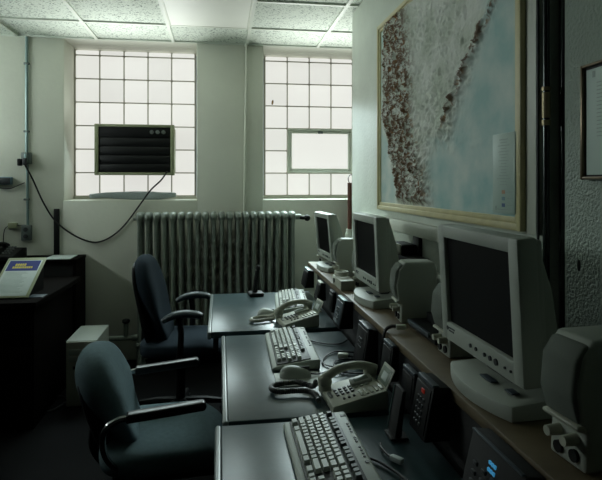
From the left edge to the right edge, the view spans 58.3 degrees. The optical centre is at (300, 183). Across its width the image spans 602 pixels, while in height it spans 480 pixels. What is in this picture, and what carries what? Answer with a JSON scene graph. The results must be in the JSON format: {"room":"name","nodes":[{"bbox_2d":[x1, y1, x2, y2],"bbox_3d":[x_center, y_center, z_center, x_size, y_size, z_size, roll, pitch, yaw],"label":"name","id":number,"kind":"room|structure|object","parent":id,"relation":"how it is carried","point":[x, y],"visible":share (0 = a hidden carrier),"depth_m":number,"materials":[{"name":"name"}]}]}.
{"room":"emergency services station","nodes":[
{"label":"emergency services station","id":0,"kind":"room"},
{"bbox_2d":[0,357,221,479],"bbox_3d":[-0.478,1.470,2.178,5.100,0.100,5.550,0,0,-9],"label":"floor","id":1,"kind":"structure","parent":0,"point":[57,448],"depth_m":3.00,"materials":[{"name":"grey carpet"}]},
{"bbox_2d":[0,276,79,430],"bbox_3d":[-2.219,1.050,3.449,1.325,0.740,0.900,0,0,-9],"label":"cabinet","id":2,"kind":"object","parent":1,"relation":"on","point":[34,332],"visible":0.96,"depth_m":3.13,"materials":[{"name":"black wood"}]},
{"bbox_2d":[0,257,47,298],"bbox_3d":[-1.715,0.579,3.348,0.308,0.202,0.322,0,0,-7],"label":"stand","id":3,"kind":"object","parent":2,"relation":"on","point":[19,277],"visible":1,"depth_m":3.35,"materials":[{"name":"green"}]},
{"bbox_2d":[0,254,85,334],"bbox_3d":[-2.326,0.989,4.045,1.300,0.862,0.290,0,0,-9],"label":"desk","id":4,"kind":"object","parent":1,"relation":"on","point":[75,266],"visible":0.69,"depth_m":4.01,"materials":[{"name":"brown wood"}]},
{"bbox_2d":[0,242,26,260],"bbox_3d":[-2.190,0.497,4.024,0.200,0.122,0.221,0,0,3],"label":"telephone","id":5,"kind":"object","parent":4,"relation":"on","point":[7,251],"visible":1,"depth_m":4.02,"materials":[{"name":"plastic"}]},
{"bbox_2d":[46,255,76,259],"bbox_3d":[-1.820,0.555,4.095,0.185,0.006,0.220,0,0,-9],"label":"paper stack","id":6,"kind":"object","parent":4,"relation":"on","point":[53,257],"visible":0.8,"depth_m":4.06,"materials":[{"name":"grey paper"}]},
{"bbox_2d":[46,395,65,411],"bbox_3d":[-1.591,1.406,3.462,0.171,0.020,0.219,0,0,15],"label":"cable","id":7,"kind":"object","parent":1,"relation":"on","point":[60,396],"visible":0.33,"depth_m":3.42,"materials":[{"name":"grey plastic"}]},
{"bbox_2d":[66,325,108,406],"bbox_3d":[-1.429,1.210,3.630,0.190,0.420,0.396,0,0,-9],"label":"computer tower","id":8,"kind":"object","parent":1,"relation":"on","point":[85,335],"visible":0.48,"depth_m":3.44,"materials":[{"name":"grey plastic"}]},
{"bbox_2d":[75,341,221,479],"bbox_3d":[-0.546,1.009,2.072,0.584,0.821,0.555,0,0,-14],"label":"office chair","id":9,"kind":"object","parent":1,"relation":"on","point":[129,440],"visible":0.97,"depth_m":1.87,"materials":[{"name":"teal fabric"}]},
{"bbox_2d":[132,254,221,411],"bbox_3d":[-0.726,0.922,3.260,0.579,0.994,0.594,0,0,-5],"label":"office chair","id":10,"kind":"object","parent":1,"relation":"on","point":[161,341],"visible":0.91,"depth_m":3.09,"materials":[{"name":"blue fabric"}]},
{"bbox_2d":[109,211,309,365],"bbox_3d":[-0.791,0.819,4.260,1.738,1.202,0.240,0,0,-9],"label":"radiator","id":11,"kind":"object","parent":1,"relation":"on","point":[142,218],"visible":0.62,"depth_m":4.23,"materials":[{"name":"metal"}]},
{"bbox_2d":[207,291,337,350],"bbox_3d":[-0.190,1.048,2.942,0.613,0.743,0.875,0,0,-9],"label":"desk","id":12,"kind":"object","parent":1,"relation":"on","point":[229,314],"visible":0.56,"depth_m":2.74,"materials":[{"name":"laminate"}]},
{"bbox_2d":[247,265,263,296],"bbox_3d":[-0.275,0.586,3.285,0.090,0.185,0.100,0,0,-14],"label":"desk microphone","id":13,"kind":"object","parent":12,"relation":"on","point":[255,292],"visible":1,"depth_m":3.27,"materials":[{"name":"black plastic"}]},
{"bbox_2d":[249,313,274,322],"bbox_3d":[-0.193,0.655,2.669,0.136,0.037,0.083,0,0,-33],"label":"cord","id":14,"kind":"object","parent":12,"relation":"on","point":[255,319],"visible":0.94,"depth_m":2.65,"materials":[{"name":"beige plastic"}]},
{"bbox_2d":[257,308,274,316],"bbox_3d":[-0.165,0.659,2.796,0.121,0.038,0.094,0,0,1],"label":"computer mouse","id":15,"kind":"object","parent":12,"relation":"on","point":[264,311],"visible":0.59,"depth_m":2.76,"materials":[{"name":"grey plastic"}]},
{"bbox_2d":[275,288,306,312],"bbox_3d":[-0.056,0.654,3.070,0.178,0.046,0.460,0,0,-4],"label":"keyboard","id":16,"kind":"object","parent":12,"relation":"on","point":[282,297],"visible":0.77,"depth_m":3.07,"materials":[{"name":"grey plastic"}]},
{"bbox_2d":[274,298,323,328],"bbox_3d":[-0.014,0.620,2.623,0.209,0.115,0.163,0,0,-19],"label":"desk telephone","id":17,"kind":"object","parent":12,"relation":"on","point":[306,316],"visible":1,"depth_m":2.61,"materials":[{"name":"grey plastic"}]},
{"bbox_2d":[314,280,325,311],"bbox_3d":[0.105,0.607,2.937,0.059,0.143,0.172,0,0,-9],"label":"control box","id":18,"kind":"object","parent":12,"relation":"on","point":[320,291],"visible":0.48,"depth_m":2.93,"materials":[{"name":"black plastic"}]},
{"bbox_2d":[221,331,405,425],"bbox_3d":[-0.019,1.050,2.020,0.549,0.741,0.891,0,0,-9],"label":"desk","id":19,"kind":"object","parent":1,"relation":"on","point":[247,372],"visible":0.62,"depth_m":1.83,"materials":[{"name":"laminate"}]},
{"bbox_2d":[265,326,320,370],"bbox_3d":[-0.044,0.654,2.195,0.178,0.046,0.460,0,0,-7],"label":"keyboard","id":20,"kind":"object","parent":19,"relation":"on","point":[289,346],"visible":1,"depth_m":2.12,"materials":[{"name":"grey plastic"}]},
{"bbox_2d":[268,379,321,403],"bbox_3d":[-0.003,0.656,1.748,0.203,0.035,0.119,0,0,29],"label":"cord","id":21,"kind":"object","parent":19,"relation":"on","point":[272,388],"visible":0.99,"depth_m":1.74,"materials":[{"name":"grey plastic"}]},
{"bbox_2d":[274,371,319,386],"bbox_3d":[-0.009,0.677,1.877,0.160,0.003,0.128,0,0,-9],"label":"mouse pad","id":22,"kind":"object","parent":19,"relation":"on","point":[313,377],"visible":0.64,"depth_m":1.87,"materials":[{"name":"grey"}]},
{"bbox_2d":[280,365,344,379],"bbox_3d":[0.048,0.656,1.903,0.247,0.038,0.064,0,0,-5],"label":"computer mouse","id":23,"kind":"object","parent":22,"relation":"on","point":[289,372],"visible":0.85,"depth_m":1.88,"materials":[{"name":"grey plastic"}]},
{"bbox_2d":[311,339,347,344],"bbox_3d":[0.116,0.674,2.302,0.176,0.006,0.065,0,0,-2],"label":"cable","id":24,"kind":"object","parent":19,"relation":"on","point":[346,339],"visible":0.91,"depth_m":2.28,"materials":[{"name":"black plastic"}]},
{"bbox_2d":[322,350,353,366],"bbox_3d":[0.153,0.674,2.086,0.161,0.006,0.187,0,0,-9],"label":"cable","id":25,"kind":"object","parent":19,"relation":"on","point":[326,355],"visible":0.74,"depth_m":2.14,"materials":[{"name":"black plastic"}]},
{"bbox_2d":[338,352,353,357],"bbox_3d":[0.190,0.669,2.103,0.092,0.018,0.026,0,0,13],"label":"plug","id":26,"kind":"object","parent":19,"relation":"on","point":[340,354],"visible":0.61,"depth_m":2.10,"materials":[{"name":"white paint"}]},
{"bbox_2d":[333,358,363,373],"bbox_3d":[0.179,0.674,1.994,0.115,0.006,0.177,0,0,-9],"label":"cable","id":27,"kind":"object","parent":19,"relation":"on","point":[334,361],"visible":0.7,"depth_m":2.03,"materials":[{"name":"black plastic"}]},
{"bbox_2d":[318,361,394,412],"bbox_3d":[0.168,0.620,1.684,0.209,0.115,0.163,0,0,-12],"label":"desk telephone","id":28,"kind":"object","parent":19,"relation":"on","point":[361,393],"visible":1,"depth_m":1.67,"materials":[{"name":"grey plastic"}]},
{"bbox_2d":[353,320,377,368],"bbox_3d":[0.241,0.600,2.023,0.061,0.150,0.140,0,0,-9],"label":"control box","id":29,"kind":"object","parent":19,"relation":"on","point":[366,344],"visible":0.96,"depth_m":1.96,"materials":[{"name":"black plastic"}]},
{"bbox_2d":[214,414,461,479],"bbox_3d":[0.109,1.050,1.098,0.569,0.741,0.940,0,0,-9],"label":"desk","id":30,"kind":"object","parent":1,"relation":"on","point":[250,451],"visible":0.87,"depth_m":1.37,"materials":[{"name":"laminate"}]},
{"bbox_2d":[283,411,381,479],"bbox_3d":[0.071,0.654,1.290,0.178,0.046,0.460,0,0,-9],"label":"keyboard","id":31,"kind":"object","parent":30,"relation":"on","point":[327,446],"visible":1,"depth_m":1.31,"materials":[{"name":"grey plastic"}]},
{"bbox_2d":[370,457,407,479],"bbox_3d":[0.238,0.674,1.205,0.036,0.006,0.326,0,0,-30],"label":"cable","id":32,"kind":"object","parent":30,"relation":"on","point":[371,458],"visible":0.68,"depth_m":1.28,"materials":[{"name":"black plastic"}]},
{"bbox_2d":[379,442,403,464],"bbox_3d":[0.219,0.671,1.351,0.025,0.013,0.111,0,0,-23],"label":"plug","id":33,"kind":"object","parent":30,"relation":"on","point":[399,460],"visible":1,"depth_m":1.32,"materials":[{"name":"grey plastic"}]},
{"bbox_2d":[384,384,408,440],"bbox_3d":[0.257,0.613,1.455,0.050,0.130,0.061,0,0,-9],"label":"stand","id":34,"kind":"object","parent":30,"relation":"on","point":[394,431],"visible":1,"depth_m":1.44,"materials":[{"name":"black plastic"}]},
{"bbox_2d":[462,427,545,479],"bbox_3d":[0.379,0.595,1.043,0.078,0.167,0.200,0,0,-9],"label":"radio unit","id":35,"kind":"object","parent":30,"relation":"on","point":[489,457],"visible":1,"depth_m":1.06,"materials":[{"name":"black"}]},
{"bbox_2d":[345,174,351,237],"bbox_3d":[0.388,0.672,4.305,0.068,1.497,0.068,0,0,-9],"label":"pipe","id":36,"kind":"object","parent":1,"relation":"on","point":[348,234],"visible":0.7,"depth_m":4.29,"materials":[{"name":"metal"}]},
{"bbox_2d":[308,262,601,479],"bbox_3d":[0.439,0.965,1.987,0.318,0.910,3.200,0,0,-9],"label":"console shelf","id":37,"kind":"object","parent":1,"relation":"on","point":[528,439],"visible":0.34,"depth_m":1.35,"materials":[{"name":"laminate"}]},
{"bbox_2d":[301,267,313,287],"bbox_3d":[0.040,0.580,3.363,0.060,0.110,0.150,0,0,-9],"label":"control box","id":38,"kind":"object","parent":37,"relation":"attached to","point":[307,281],"visible":1,"depth_m":3.29,"materials":[{"name":"black plastic"}]},
{"bbox_2d":[317,254,326,260],"bbox_3d":[0.175,0.413,3.515,0.139,0.194,0.080,0,0,-9],"label":"speaker","id":39,"kind":"object","parent":37,"relation":"on","point":[321,258],"visible":0.15,"depth_m":3.48},
{"bbox_2d":[314,211,342,272],"bbox_3d":[0.183,0.342,3.282,0.187,0.337,0.361,0,0,-12],"label":"monitor","id":40,"kind":"object","parent":37,"relation":"on","point":[327,226],"visible":0.8,"depth_m":3.19,"materials":[{"name":"grey plastic"}]},
{"bbox_2d":[328,289,335,312],"bbox_3d":[0.154,0.585,2.703,0.030,0.100,0.090,0,0,-9],"label":"control box","id":41,"kind":"object","parent":37,"relation":"attached to","point":[332,294],"visible":0.96,"depth_m":2.67,"materials":[{"name":"black plastic"}]},
{"bbox_2d":[333,295,352,328],"bbox_3d":[0.184,0.564,2.384,0.065,0.123,0.130,0,0,-9],"label":"control box","id":42,"kind":"object","parent":37,"relation":"attached to","point":[343,314],"visible":1,"depth_m":2.32,"materials":[{"name":"black plastic"}]},
{"bbox_2d":[332,238,354,275],"bbox_3d":[0.252,0.407,3.026,0.148,0.205,0.085,0,0,-9],"label":"speaker","id":43,"kind":"object","parent":37,"relation":"on","point":[342,249],"visible":0.73,"depth_m":2.98},
{"bbox_2d":[332,239,339,261],"bbox_3d":[0.198,0.377,3.018,0.037,0.128,0.077,0,0,-9],"label":"grille","id":44,"kind":"object","parent":43,"relation":"attached to","point":[336,245],"depth_m":2.98,"materials":[{"name":"grey plastic"}]},
{"bbox_2d":[332,269,354,290],"bbox_3d":[0.208,0.472,2.680,0.073,0.076,0.200,0,0,-9],"label":"switch box","id":45,"kind":"object","parent":37,"relation":"on","point":[346,283],"depth_m":2.63,"materials":[{"name":"grey plastic"}]},
{"bbox_2d":[351,251,368,286],"bbox_3d":[0.327,0.407,2.658,0.148,0.205,0.085,0,0,-9],"label":"speaker","id":46,"kind":"object","parent":37,"relation":"on","point":[358,283],"visible":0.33,"depth_m":2.63},
{"bbox_2d":[351,251,354,271],"bbox_3d":[0.273,0.377,2.650,0.037,0.128,0.077,0,0,-9],"label":"grille","id":47,"kind":"object","parent":46,"relation":"attached to","point":[352,262],"depth_m":2.66,"materials":[{"name":"grey plastic"}]},
{"bbox_2d":[352,212,398,308],"bbox_3d":[0.334,0.322,2.401,0.209,0.376,0.404,0,0,-9],"label":"monitor","id":48,"kind":"object","parent":37,"relation":"on","point":[374,243],"visible":0.93,"depth_m":2.27,"materials":[{"name":"grey plastic"}]},
{"bbox_2d":[380,338,398,381],"bbox_3d":[0.290,0.578,1.778,0.036,0.115,0.100,0,0,-9],"label":"control box","id":49,"kind":"object","parent":37,"relation":"attached to","point":[390,351],"visible":0.85,"depth_m":1.74,"materials":[{"name":"black plastic"}]},
{"bbox_2d":[379,324,405,359],"bbox_3d":[0.315,0.548,1.864,0.095,0.128,0.030,0,0,12],"label":"cable","id":50,"kind":"object","parent":37,"relation":"on","point":[397,326],"visible":0.95,"depth_m":1.86,"materials":[{"name":"black plastic"}]},
{"bbox_2d":[401,363,417,404],"bbox_3d":[0.321,0.590,1.595,0.029,0.090,0.100,0,0,-9],"label":"control box","id":51,"kind":"object","parent":37,"relation":"attached to","point":[409,374],"visible":0.73,"depth_m":1.57,"materials":[{"name":"black plastic"}]},
{"bbox_2d":[389,259,436,322],"bbox_3d":[0.418,0.398,2.022,0.161,0.223,0.092,0,0,-3],"label":"speaker","id":52,"kind":"object","parent":37,"relation":"on","point":[413,282],"visible":0.95,"depth_m":1.98},
{"bbox_2d":[389,262,402,299],"bbox_3d":[0.358,0.365,2.020,0.041,0.140,0.084,0,0,-3],"label":"grille","id":53,"kind":"object","parent":52,"relation":"attached to","point":[396,275],"depth_m":1.98,"materials":[{"name":"grey plastic"}]},
{"bbox_2d":[398,254,428,259],"bbox_3d":[0.479,0.415,2.458,0.093,0.190,0.320,0,0,-9],"label":"equipment box","id":54,"kind":"object","parent":37,"relation":"on","point":[399,255],"visible":0.02,"depth_m":2.38,"materials":[{"name":"black plastic"}]},
{"bbox_2d":[396,241,416,254],"bbox_3d":[0.473,0.295,2.498,0.084,0.050,0.170,0,0,-9],"label":"speaker","id":55,"kind":"object","parent":54,"relation":"on","point":[403,247],"visible":0.69,"depth_m":2.42},
{"bbox_2d":[408,312,438,344],"bbox_3d":[0.501,0.480,1.825,0.208,0.060,0.260,0,0,-9],"label":"console","id":56,"kind":"object","parent":37,"relation":"on","point":[423,326],"visible":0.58,"depth_m":1.84,"materials":[{"name":"plastic"}]},
{"bbox_2d":[409,372,449,442],"bbox_3d":[0.330,0.572,1.394,0.070,0.140,0.110,0,0,-9],"label":"control box","id":57,"kind":"object","parent":37,"relation":"attached to","point":[430,412],"visible":1,"depth_m":1.34,"materials":[{"name":"black plastic"}]},
{"bbox_2d":[431,283,473,357],"bbox_3d":[0.479,0.402,1.624,0.156,0.217,0.089,0,0,-9],"label":"speaker","id":58,"kind":"object","parent":37,"relation":"on","point":[446,346],"visible":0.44,"depth_m":1.59},
{"bbox_2d":[431,283,442,328],"bbox_3d":[0.422,0.370,1.615,0.039,0.135,0.082,0,0,-9],"label":"grille","id":59,"kind":"object","parent":58,"relation":"attached to","point":[436,307],"depth_m":1.62,"materials":[{"name":"grey plastic"}]},
{"bbox_2d":[438,223,556,422],"bbox_3d":[0.491,0.312,1.365,0.220,0.396,0.425,0,0,-9],"label":"monitor","id":60,"kind":"object","parent":37,"relation":"on","point":[497,299],"visible":0.94,"depth_m":1.25,"materials":[{"name":"grey plastic"}]},
{"bbox_2d":[541,325,601,473],"bbox_3d":[0.544,0.393,1.002,0.169,0.235,0.097,0,0,-13],"label":"speaker","id":61,"kind":"object","parent":37,"relation":"on","point":[571,373],"visible":1,"depth_m":0.96},
{"bbox_2d":[541,333,587,423],"bbox_3d":[0.483,0.358,0.988,0.043,0.147,0.089,0,0,-13],"label":"grille","id":62,"kind":"object","parent":61,"relation":"attached to","point":[564,373],"depth_m":0.97,"materials":[{"name":"grey plastic"}]},
{"bbox_2d":[559,0,564,328],"bbox_3d":[0.720,0.135,1.468,0.035,2.570,0.036,0,0,-9],"label":"dark riser","id":63,"kind":"object","parent":1,"relation":"on","point":[561,2],"visible":0.43,"depth_m":1.46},
{"bbox_2d":[0,36,351,359],"bbox_3d":[-0.849,0.085,4.651,4.900,2.670,0.450,0,0,-9],"label":"wall","id":64,"kind":"structure","parent":0,"point":[109,291],"depth_m":4.35,"materials":[{"name":"paint"}]},
{"bbox_2d":[0,177,24,188],"bbox_3d":[-2.277,-0.008,4.181,0.257,0.094,0.056,0,0,-9],"label":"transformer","id":65,"kind":"object","parent":64,"relation":"attached to","point":[3,180],"visible":1,"depth_m":4.16,"materials":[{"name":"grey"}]},
{"bbox_2d":[17,152,31,165],"bbox_3d":[-2.142,-0.193,4.184,0.085,0.105,0.090,0,0,-9],"label":"junction box","id":66,"kind":"object","parent":64,"relation":"attached to","point":[26,157],"visible":1,"depth_m":4.18,"materials":[{"name":"grey metal"}]},
{"bbox_2d":[24,165,167,242],"bbox_3d":[-1.610,0.156,4.277,1.078,0.628,0.096,0,0,-13],"label":"power cord","id":67,"kind":"object","parent":66,"relation":"hanging from","point":[156,184],"visible":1,"depth_m":4.28,"materials":[{"name":"black plastic"}]},
{"bbox_2d":[21,225,31,240],"bbox_3d":[-2.137,0.380,4.205,0.072,0.120,0.048,0,0,-9],"label":"wall outlet","id":68,"kind":"object","parent":64,"relation":"attached to","point":[26,230],"visible":1,"depth_m":4.19,"materials":[{"name":"grey"}]},
{"bbox_2d":[3,223,20,241],"bbox_3d":[-2.231,0.421,4.195,0.187,0.239,0.062,0,0,-30],"label":"plug adapter","id":69,"kind":"object","parent":68,"relation":"attached to","point":[10,225],"visible":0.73,"depth_m":4.18,"materials":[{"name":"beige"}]},
{"bbox_2d":[23,36,29,224],"bbox_3d":[-2.141,-0.410,4.215,0.040,1.480,0.028,0,0,-9],"label":"conduit","id":70,"kind":"object","parent":64,"relation":"attached to","point":[26,63],"visible":0.98,"depth_m":4.21,"materials":[{"name":"grey metal"}]},
{"bbox_2d":[54,209,59,254],"bbox_3d":[-1.924,0.375,4.253,0.040,0.360,0.018,0,0,-9],"label":"wall strip","id":71,"kind":"object","parent":64,"relation":"attached to","point":[56,211],"visible":1,"depth_m":4.24,"materials":[{"name":"black plastic"}]},
{"bbox_2d":[89,191,175,199],"bbox_3d":[-1.372,0.094,4.426,0.682,0.068,0.105,0,0,-11],"label":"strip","id":72,"kind":"object","parent":64,"relation":"on","point":[132,195],"visible":0.99,"depth_m":4.38,"materials":[{"name":"grey"}]},
{"bbox_2d":[75,49,195,195],"bbox_3d":[-1.424,-0.516,4.681,1.008,1.248,0.080,0,0,-9],"label":"window","id":73,"kind":"structure","parent":64,"relation":"in","point":[112,87],"depth_m":4.64,"materials":[{"name":"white glass"}]},
{"bbox_2d":[94,124,175,174],"bbox_3d":[-1.375,-0.280,4.524,0.630,0.416,0.253,0,0,-9],"label":"air conditioner","id":74,"kind":"object","parent":73,"relation":"attached to","point":[119,149],"visible":1,"depth_m":4.42,"materials":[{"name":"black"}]},
{"bbox_2d":[99,138,169,171],"bbox_3d":[-1.360,-0.235,4.423,0.564,0.275,0.008,0,0,-9],"label":"grille","id":75,"kind":"object","parent":74,"relation":"attached to","point":[115,154],"depth_m":4.42,"materials":[{"name":"black"}]},
{"bbox_2d":[74,196,196,198],"bbox_3d":[-1.414,0.131,4.676,1.040,0.055,0.092,0,0,-9],"label":"trim","id":76,"kind":"structure","parent":64,"relation":"attached to","point":[75,197],"depth_m":4.67,"materials":[{"name":"paint"}]},
{"bbox_2d":[243,44,248,210],"bbox_3d":[-0.455,-0.415,4.470,0.054,1.470,0.040,0,0,-9],"label":"pipe","id":77,"kind":"object","parent":64,"relation":"attached to","point":[246,45],"visible":0.89,"depth_m":4.46,"materials":[{"name":"metal"}]},
{"bbox_2d":[263,195,346,197],"bbox_3d":[0.163,0.131,4.912,1.071,0.055,0.092,0,0,-9],"label":"trim","id":78,"kind":"structure","parent":64,"relation":"attached to","point":[284,196],"depth_m":4.85,"materials":[{"name":"paint"}]},
{"bbox_2d":[264,56,351,195],"bbox_3d":[0.171,-0.516,4.900,1.010,1.248,0.120,0,0,-9],"label":"window","id":79,"kind":"structure","parent":64,"relation":"in","point":[300,93],"depth_m":4.87,"materials":[{"name":"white glass"}]},
{"bbox_2d":[0,0,362,46],"bbox_3d":[-0.775,-1.206,2.134,5.700,0.088,5.550,0,0,-9],"label":"ceiling","id":80,"kind":"structure","parent":0,"point":[267,15],"depth_m":3.88,"materials":[{"name":"tile"}]},
{"bbox_2d":[0,0,358,48],"bbox_3d":[-0.449,-1.157,1.980,4.900,0.014,4.950,0,0,-9],"label":"trim","id":81,"kind":"structure","parent":80,"relation":"attached to","point":[348,4],"depth_m":3.98,"materials":[{"name":"grey metal"}]},
{"bbox_2d":[161,0,253,28],"bbox_3d":[-0.583,-1.154,3.361,0.576,0.016,1.200,0,0,-9],"label":"recessed light","id":82,"kind":"object","parent":80,"relation":"in","point":[236,14],"visible":1,"depth_m":3.63,"materials":[{"name":"white paint"}]},
{"bbox_2d":[352,0,601,330],"bbox_3d":[0.726,0.128,1.696,0.161,2.584,4.040,0,0,-9],"label":"wall","id":83,"kind":"structure","parent":0,"point":[370,14],"depth_m":1.51,"materials":[{"name":"white paint"}]},
{"bbox_2d":[363,212,438,242],"bbox_3d":[0.517,0.205,2.459,0.028,0.060,1.890,0,0,-9],"label":"trim","id":84,"kind":"structure","parent":83,"relation":"attached to","point":[429,232],"depth_m":2.42,"materials":[{"name":"white paint"}]},
{"bbox_2d":[413,236,421,255],"bbox_3d":[0.526,0.292,2.435,0.018,0.115,0.070,0,0,-9],"label":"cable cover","id":85,"kind":"object","parent":83,"relation":"attached to","point":[417,241],"visible":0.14,"depth_m":2.40,"materials":[{"name":"black plastic"}]},
{"bbox_2d":[377,0,542,234],"bbox_3d":[0.529,-0.363,2.234,0.071,1.013,1.488,0,0,-9],"label":"map","id":86,"kind":"object","parent":83,"relation":"attached to","point":[457,79],"visible":1,"depth_m":1.93,"materials":[{"name":"paper"}]},
{"bbox_2d":[536,0,538,239],"bbox_3d":[0.655,-0.295,1.490,0.011,1.570,0.009,0,0,-9],"label":"cable","id":87,"kind":"object","parent":83,"relation":"attached to","point":[537,1],"visible":0.61,"depth_m":1.49,"materials":[{"name":"black plastic"}]},
{"bbox_2d":[541,0,550,282],"bbox_3d":[0.670,-0.321,1.477,0.025,1.658,0.025,0,0,-9],"label":"black riser","id":88,"kind":"object","parent":83,"relation":"attached to","point":[546,94],"visible":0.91,"depth_m":1.47,"materials":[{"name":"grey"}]},
{"bbox_2d":[580,59,601,179],"bbox_3d":[0.708,-0.149,1.205,0.022,0.278,0.233,0,0,-9],"label":"framed document","id":89,"kind":"object","parent":83,"relation":"attached to","point":[591,73],"visible":1,"depth_m":1.29,"materials":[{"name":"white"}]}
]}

